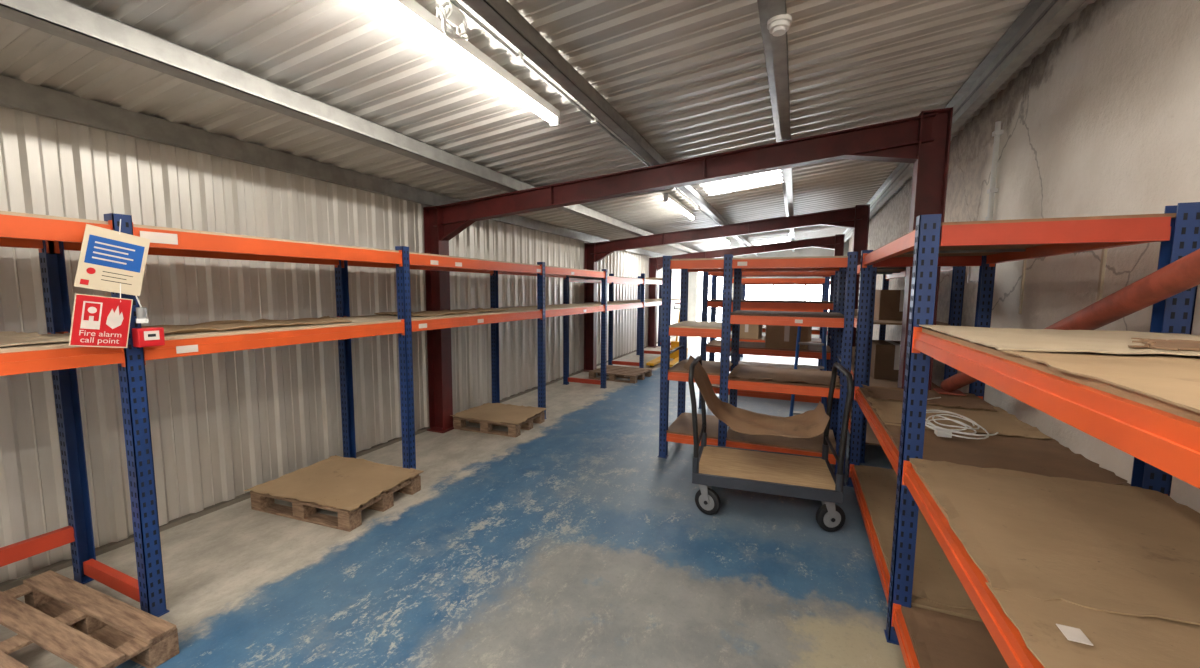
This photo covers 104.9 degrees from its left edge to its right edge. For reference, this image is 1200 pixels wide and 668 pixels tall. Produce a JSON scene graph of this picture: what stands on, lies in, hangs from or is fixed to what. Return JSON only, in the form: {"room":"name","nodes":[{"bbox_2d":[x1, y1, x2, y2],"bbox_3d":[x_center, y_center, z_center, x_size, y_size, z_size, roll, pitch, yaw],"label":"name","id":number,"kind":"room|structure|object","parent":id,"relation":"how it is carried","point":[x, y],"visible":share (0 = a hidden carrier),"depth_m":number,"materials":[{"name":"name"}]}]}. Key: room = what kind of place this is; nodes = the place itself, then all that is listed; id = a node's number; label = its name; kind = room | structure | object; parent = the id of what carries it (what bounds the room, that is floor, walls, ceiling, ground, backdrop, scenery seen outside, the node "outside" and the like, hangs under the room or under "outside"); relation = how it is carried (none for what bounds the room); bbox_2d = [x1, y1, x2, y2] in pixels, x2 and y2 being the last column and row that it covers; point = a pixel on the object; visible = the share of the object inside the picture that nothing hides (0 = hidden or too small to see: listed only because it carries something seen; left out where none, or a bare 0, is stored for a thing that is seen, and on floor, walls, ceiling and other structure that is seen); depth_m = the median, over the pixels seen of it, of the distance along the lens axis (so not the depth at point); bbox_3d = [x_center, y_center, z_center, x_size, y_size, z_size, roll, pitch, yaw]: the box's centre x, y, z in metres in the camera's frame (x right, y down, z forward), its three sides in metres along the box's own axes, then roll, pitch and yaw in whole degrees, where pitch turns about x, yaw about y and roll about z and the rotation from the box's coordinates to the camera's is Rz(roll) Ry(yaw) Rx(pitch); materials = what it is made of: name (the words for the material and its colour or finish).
{"room":"warehouse storage room","nodes":[
{"label":"warehouse storage room","id":0,"kind":"room"},
{"bbox_2d":[0,106,680,582],"bbox_3d":[-0.875,-0.484,7.636,0.026,2.670,19.800,3,6,23],"label":"wall","id":1,"kind":"structure","parent":0,"point":[223,425],"depth_m":3.37,"materials":[{"name":"grey metal"}]},
{"bbox_2d":[0,75,665,257],"bbox_3d":[-0.820,-1.711,7.497,0.055,0.140,19.800,3,6,23],"label":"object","id":2,"kind":"structure","parent":1,"relation":"attached to","point":[15,94],"depth_m":3.11,"materials":[{"name":"metal"}]},
{"bbox_2d":[0,336,675,591],"bbox_3d":[-0.875,0.831,7.759,0.050,0.030,19.800,3,6,23],"label":"baseboard","id":3,"kind":"structure","parent":1,"relation":"attached to","point":[57,566],"depth_m":3.14,"materials":[{"name":"concrete"}]},
{"bbox_2d":[0,336,905,667],"bbox_3d":[1.519,1.012,6.757,5.550,0.100,20.000,3,6,23],"label":"floor","id":4,"kind":"structure","parent":0,"point":[567,541],"depth_m":2.65,"materials":[{"name":"paint"}]},
{"bbox_2d":[0,570,178,667],"bbox_3d":[-2.503,1.348,1.759,1.111,0.137,0.987,3,6,23],"label":"wooden pallet","id":5,"kind":"object","parent":4,"relation":"on","point":[84,626],"visible":1,"depth_m":2.02,"materials":[{"name":"brown wood"}]},
{"bbox_2d":[244,455,423,531],"bbox_3d":[-1.963,1.168,3.494,0.970,0.167,0.735,2,6,18],"label":"wooden pallet","id":6,"kind":"object","parent":4,"relation":"on","point":[346,486],"visible":1,"depth_m":3.34,"materials":[{"name":"brown wood"}]},
{"bbox_2d":[0,211,680,616],"bbox_3d":[-0.603,-0.013,6.719,0.770,1.915,13.430,3,6,23],"label":"rack","id":7,"kind":"object","parent":4,"relation":"on","point":[20,352],"visible":0.84,"depth_m":2.49,"materials":[{"name":"orange metal"}]},
{"bbox_2d":[69,283,132,347],"bbox_3d":[-2.138,-0.080,1.977,0.017,0.298,0.212,3,6,23],"label":"sign","id":8,"kind":"object","parent":7,"relation":"attached to","point":[97,321],"visible":1,"depth_m":1.97,"materials":[{"name":"red plastic"}]},
{"bbox_2d":[136,296,148,322],"bbox_3d":[-2.087,-0.121,2.099,0.044,0.141,0.042,3,6,23],"label":"key fob","id":9,"kind":"object","parent":8,"relation":"hanging from","point":[141,312],"visible":1,"depth_m":2.09,"materials":[{"name":"white plastic"}]},
{"bbox_2d":[74,219,149,295],"bbox_3d":[-2.124,-0.334,2.012,0.022,0.340,0.260,3,6,23],"label":"card","id":10,"kind":"object","parent":7,"relation":"attached to","point":[108,258],"visible":1,"depth_m":2.00,"materials":[{"name":"paper"}]},
{"bbox_2d":[132,327,164,346],"bbox_3d":[-2.090,0.014,2.137,0.057,0.085,0.095,3,6,23],"label":"fire alarm call point","id":11,"kind":"object","parent":7,"relation":"attached to","point":[150,336],"depth_m":2.11,"materials":[{"name":"plastic"}]},
{"bbox_2d":[450,403,545,437],"bbox_3d":[-1.159,0.987,5.407,0.879,0.169,0.733,3,6,23],"label":"wooden pallet","id":12,"kind":"object","parent":4,"relation":"on","point":[516,418],"visible":1,"depth_m":5.25,"materials":[{"name":"brown wood"}]},
{"bbox_2d":[589,365,651,383],"bbox_3d":[0.383,0.723,8.413,0.909,0.137,0.800,3,6,27],"label":"wooden pallet","id":13,"kind":"object","parent":4,"relation":"on","point":[614,371],"visible":0.94,"depth_m":8.24,"materials":[{"name":"brown wood"}]},
{"bbox_2d":[646,303,687,366],"bbox_3d":[1.565,-0.012,10.140,0.560,1.284,1.815,3,6,23],"label":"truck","id":14,"kind":"object","parent":4,"relation":"on","point":[674,344],"visible":0.59,"depth_m":10.39,"materials":[{"name":"yellow paint"}]},
{"bbox_2d":[423,107,952,468],"bbox_3d":[0.400,-0.323,4.435,4.915,2.990,0.286,2,6,17],"label":"frame","id":15,"kind":"object","parent":4,"relation":"on","point":[923,140],"visible":0.77,"depth_m":4.12,"materials":[{"name":"brown metal"}]},
{"bbox_2d":[708,307,717,342],"bbox_3d":[3.387,-0.273,14.077,0.040,1.070,2.140,3,6,23],"label":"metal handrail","id":16,"kind":"object","parent":4,"relation":"on","point":[716,307],"visible":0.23,"depth_m":13.79,"materials":[{"name":"metal"}]},
{"bbox_2d":[583,204,869,371],"bbox_3d":[2.045,-0.686,8.299,4.935,2.990,0.292,2,6,16],"label":"frame","id":17,"kind":"object","parent":4,"relation":"on","point":[856,218],"visible":0.71,"depth_m":8.17,"materials":[{"name":"brown metal"}]},
{"bbox_2d":[648,234,844,347],"bbox_3d":[3.697,-1.050,12.182,4.940,2.990,0.294,2,6,15],"label":"frame","id":18,"kind":"object","parent":4,"relation":"on","point":[836,242],"visible":0.7,"depth_m":12.11,"materials":[{"name":"brown metal"}]},
{"bbox_2d":[657,252,857,485],"bbox_3d":[1.451,0.233,4.390,1.600,1.910,0.839,3,6,23],"label":"shelving rack","id":19,"kind":"object","parent":4,"relation":"on","point":[809,382],"visible":0.88,"depth_m":4.16,"materials":[{"name":"metal"}]},
{"bbox_2d":[698,271,838,408],"bbox_3d":[2.246,0.063,6.195,1.650,1.910,0.780,3,6,23],"label":"shelving rack","id":20,"kind":"object","parent":4,"relation":"on","point":[714,346],"visible":0.52,"depth_m":5.89,"materials":[{"name":"orange metal"}]},
{"bbox_2d":[765,325,808,348],"bbox_3d":[2.439,0.017,6.054,0.500,0.301,0.402,2,6,19],"label":"cardboard box","id":21,"kind":"object","parent":20,"relation":"on","point":[776,336],"visible":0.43,"depth_m":5.87,"materials":[{"name":"cardboard"}]},
{"bbox_2d":[688,355,853,531],"bbox_3d":[1.209,0.744,3.406,1.049,1.078,0.660,2,6,18],"label":"trolley","id":22,"kind":"object","parent":4,"relation":"on","point":[776,473],"visible":0.98,"depth_m":3.25,"materials":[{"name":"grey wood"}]},
{"bbox_2d":[684,356,829,437],"bbox_3d":[1.123,0.440,3.384,0.960,0.482,0.490,2,6,18],"label":"cardboard sheet","id":23,"kind":"object","parent":22,"relation":"in","point":[811,423],"visible":0.95,"depth_m":3.36,"materials":[{"name":"brown cardboard"}]},
{"bbox_2d":[720,277,829,373],"bbox_3d":[3.047,-0.118,8.128,1.690,1.910,0.780,3,6,23],"label":"shelving rack","id":24,"kind":"object","parent":4,"relation":"on","point":[825,281],"visible":0.2,"depth_m":7.80,"materials":[{"name":"orange metal"}]},
{"bbox_2d":[739,324,762,338],"bbox_3d":[2.659,-0.119,8.238,0.400,0.351,0.402,4,6,29],"label":"cardboard box","id":25,"kind":"object","parent":24,"relation":"on","point":[746,330],"visible":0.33,"depth_m":8.06,"materials":[{"name":"cardboard"}]},
{"bbox_2d":[808,327,811,340],"bbox_3d":[3.350,-0.060,7.950,0.500,0.301,0.402,2,6,18],"label":"cardboard box","id":26,"kind":"object","parent":24,"relation":"on","point":[810,328],"visible":0.07,"depth_m":7.69,"materials":[{"name":"cardboard"}]},
{"bbox_2d":[739,277,827,360],"bbox_3d":[4.160,-0.327,10.361,1.990,1.910,0.780,3,6,23],"label":"shelving rack","id":27,"kind":"object","parent":4,"relation":"on","point":[816,331],"visible":0.08,"depth_m":10.20,"materials":[{"name":"orange metal"}]},
{"bbox_2d":[789,326,826,416],"bbox_3d":[2.381,0.438,5.244,0.396,1.360,0.731,3,6,23],"label":"step ladder","id":28,"kind":"object","parent":4,"relation":"on","point":[823,367],"visible":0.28,"depth_m":5.11,"materials":[{"name":"metal"}]},
{"bbox_2d":[848,264,965,462],"bbox_3d":[3.440,0.111,5.746,0.740,1.920,3.580,3,6,23],"label":"shelving rack","id":29,"kind":"object","parent":4,"relation":"on","point":[868,436],"visible":0.16,"depth_m":4.24,"materials":[{"name":"metal"}]},
{"bbox_2d":[870,340,900,379],"bbox_3d":[3.054,0.266,4.834,0.400,0.351,0.502,2,6,20],"label":"cardboard box","id":30,"kind":"object","parent":29,"relation":"on","point":[885,354],"visible":0.52,"depth_m":4.64,"materials":[{"name":"cardboard"}]},
{"bbox_2d":[874,290,903,320],"bbox_3d":[3.058,-0.306,4.778,0.400,0.301,0.602,2,6,20],"label":"cardboard box","id":31,"kind":"object","parent":29,"relation":"on","point":[888,303],"visible":0.48,"depth_m":4.54,"materials":[{"name":"cardboard"}]},
{"bbox_2d":[846,202,1199,667],"bbox_3d":[1.713,0.478,1.841,0.860,1.920,3.870,3,6,23],"label":"shelving rack","id":32,"kind":"object","parent":4,"relation":"on","point":[1013,547],"visible":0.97,"depth_m":1.59,"materials":[{"name":"orange metal"}]},
{"bbox_2d":[925,397,998,439],"bbox_3d":[2.031,0.473,2.762,0.327,0.032,1.039,3,6,23],"label":"cable","id":33,"kind":"object","parent":32,"relation":"on","point":[939,431],"visible":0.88,"depth_m":2.47,"materials":[{"name":"white plastic"}]},
{"bbox_2d":[933,249,1199,395],"bbox_3d":[1.933,-0.166,1.637,0.166,1.521,3.811,3,6,21],"label":"diagonal brace","id":34,"kind":"object","parent":32,"relation":"attached to","point":[1183,274],"visible":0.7,"depth_m":1.68,"materials":[{"name":"orange metal"}]},
{"bbox_2d":[0,0,1095,255],"bbox_3d":[1.570,-1.953,6.457,5.390,0.615,19.800,3,6,23],"label":"ceiling","id":35,"kind":"structure","parent":0,"point":[690,77],"depth_m":2.90,"materials":[{"name":"metal"}]},
{"bbox_2d":[0,0,697,253],"bbox_3d":[0.099,-1.752,7.102,0.220,0.152,19.800,3,6,23],"label":"roof purlin","id":36,"kind":"structure","parent":35,"relation":"attached to","point":[65,19],"depth_m":2.35,"materials":[{"name":"metal"}]},
{"bbox_2d":[436,1,467,40],"bbox_3d":[-0.645,-1.369,2.024,0.068,0.124,0.185,3,6,23],"label":"cable coil","id":37,"kind":"object","parent":35,"relation":"hanging from","point":[450,14],"visible":1,"depth_m":2.00,"materials":[{"name":"white plastic"}]},
{"bbox_2d":[370,0,559,126],"bbox_3d":[-0.673,-1.440,2.414,0.064,0.102,1.850,3,6,23],"label":"light","id":38,"kind":"object","parent":35,"relation":"attached to","point":[411,13],"visible":1,"depth_m":2.36,"materials":[{"name":"white plastic"}]},
{"bbox_2d":[449,0,745,246],"bbox_3d":[1.335,-1.878,6.564,0.080,0.065,19.600,3,6,23],"label":"cable conduit","id":39,"kind":"object","parent":35,"relation":"attached to","point":[518,54],"depth_m":2.66,"materials":[{"name":"grey metal"}]},
{"bbox_2d":[463,0,758,255],"bbox_3d":[1.454,-1.847,6.516,0.140,0.152,19.800,3,6,23],"label":"roof purlin","id":40,"kind":"structure","parent":35,"relation":"attached to","point":[500,14],"depth_m":2.58,"materials":[{"name":"metal"}]},
{"bbox_2d":[664,193,694,219],"bbox_3d":[1.190,-1.851,6.792,0.064,0.102,1.700,3,6,23],"label":"light","id":41,"kind":"object","parent":35,"relation":"attached to","point":[668,198],"visible":1,"depth_m":6.57,"materials":[{"name":"white plastic"}]},
{"bbox_2d":[720,237,729,244],"bbox_3d":[2.907,-2.230,10.825,0.064,0.102,1.700,3,6,23],"label":"light","id":42,"kind":"object","parent":35,"relation":"attached to","point":[724,239],"visible":0.59,"depth_m":11.04,"materials":[{"name":"white plastic"}]},
{"bbox_2d":[701,170,782,194],"bbox_3d":[1.823,-1.932,5.860,0.980,0.130,0.800,3,6,23],"label":"skylight","id":43,"kind":"object","parent":35,"relation":"attached to","point":[776,171],"visible":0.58,"depth_m":5.88,"materials":[{"name":"white plastic"}]},
{"bbox_2d":[753,237,789,244],"bbox_3d":[4.886,-2.608,13.057,0.980,0.130,1.400,3,6,23],"label":"skylight","id":44,"kind":"object","parent":35,"relation":"attached to","point":[785,239],"visible":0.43,"depth_m":12.84,"materials":[{"name":"white plastic"}]},
{"bbox_2d":[757,0,794,251],"bbox_3d":[2.468,-1.917,6.078,0.140,0.152,19.800,3,6,23],"label":"roof purlin","id":45,"kind":"structure","parent":35,"relation":"attached to","point":[775,47],"depth_m":2.89,"materials":[{"name":"metal"}]},
{"bbox_2d":[767,14,791,35],"bbox_3d":[0.846,-1.449,2.176,0.110,0.055,0.110,3,6,23],"label":"smoke detector","id":46,"kind":"object","parent":45,"relation":"attached to","point":[778,25],"visible":1,"depth_m":2.15,"materials":[{"name":"white plastic"}]},
{"bbox_2d":[843,0,1085,242],"bbox_3d":[3.694,-2.003,5.549,0.140,0.152,19.800,3,6,23],"label":"roof purlin","id":47,"kind":"structure","parent":35,"relation":"attached to","point":[1039,19],"depth_m":2.98,"materials":[{"name":"metal"}]},
{"bbox_2d":[688,240,848,337],"bbox_3d":[5.418,-1.562,15.721,5.450,3.350,0.120,3,6,23],"label":"wall","id":48,"kind":"structure","parent":0,"point":[810,251],"depth_m":15.43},
{"bbox_2d":[695,272,698,320],"bbox_3d":[4.008,-1.108,16.358,1.200,2.300,0.090,3,6,23],"label":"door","id":49,"kind":"structure","parent":48,"relation":"in","point":[697,279],"depth_m":16.52,"materials":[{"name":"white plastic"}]},
{"bbox_2d":[745,278,830,311],"bbox_3d":[6.285,-1.294,15.361,2.950,1.100,0.050,3,6,23],"label":"window","id":50,"kind":"structure","parent":48,"relation":"in","point":[773,295],"depth_m":15.44,"materials":[{"name":"white plastic"}]},
{"bbox_2d":[848,0,1199,512],"bbox_3d":[4.028,-0.582,5.540,0.230,3.350,20.000,3,6,23],"label":"wall","id":51,"kind":"structure","parent":0,"point":[1105,120],"depth_m":2.59,"materials":[{"name":"beige paint"}]},
{"bbox_2d":[987,121,1003,220],"bbox_3d":[3.168,-1.017,3.738,0.055,1.350,0.060,3,6,23],"label":"conduit pipe","id":52,"kind":"object","parent":51,"relation":"attached to","point":[998,132],"depth_m":3.70,"materials":[{"name":"grey metal"}]},
{"bbox_2d":[1018,248,1107,313],"bbox_3d":[2.758,-0.310,2.790,0.012,0.420,0.920,3,6,23],"label":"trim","id":53,"kind":"structure","parent":51,"relation":"attached to","point":[1104,251],"depth_m":2.38,"materials":[{"name":"metal"}]}
]}

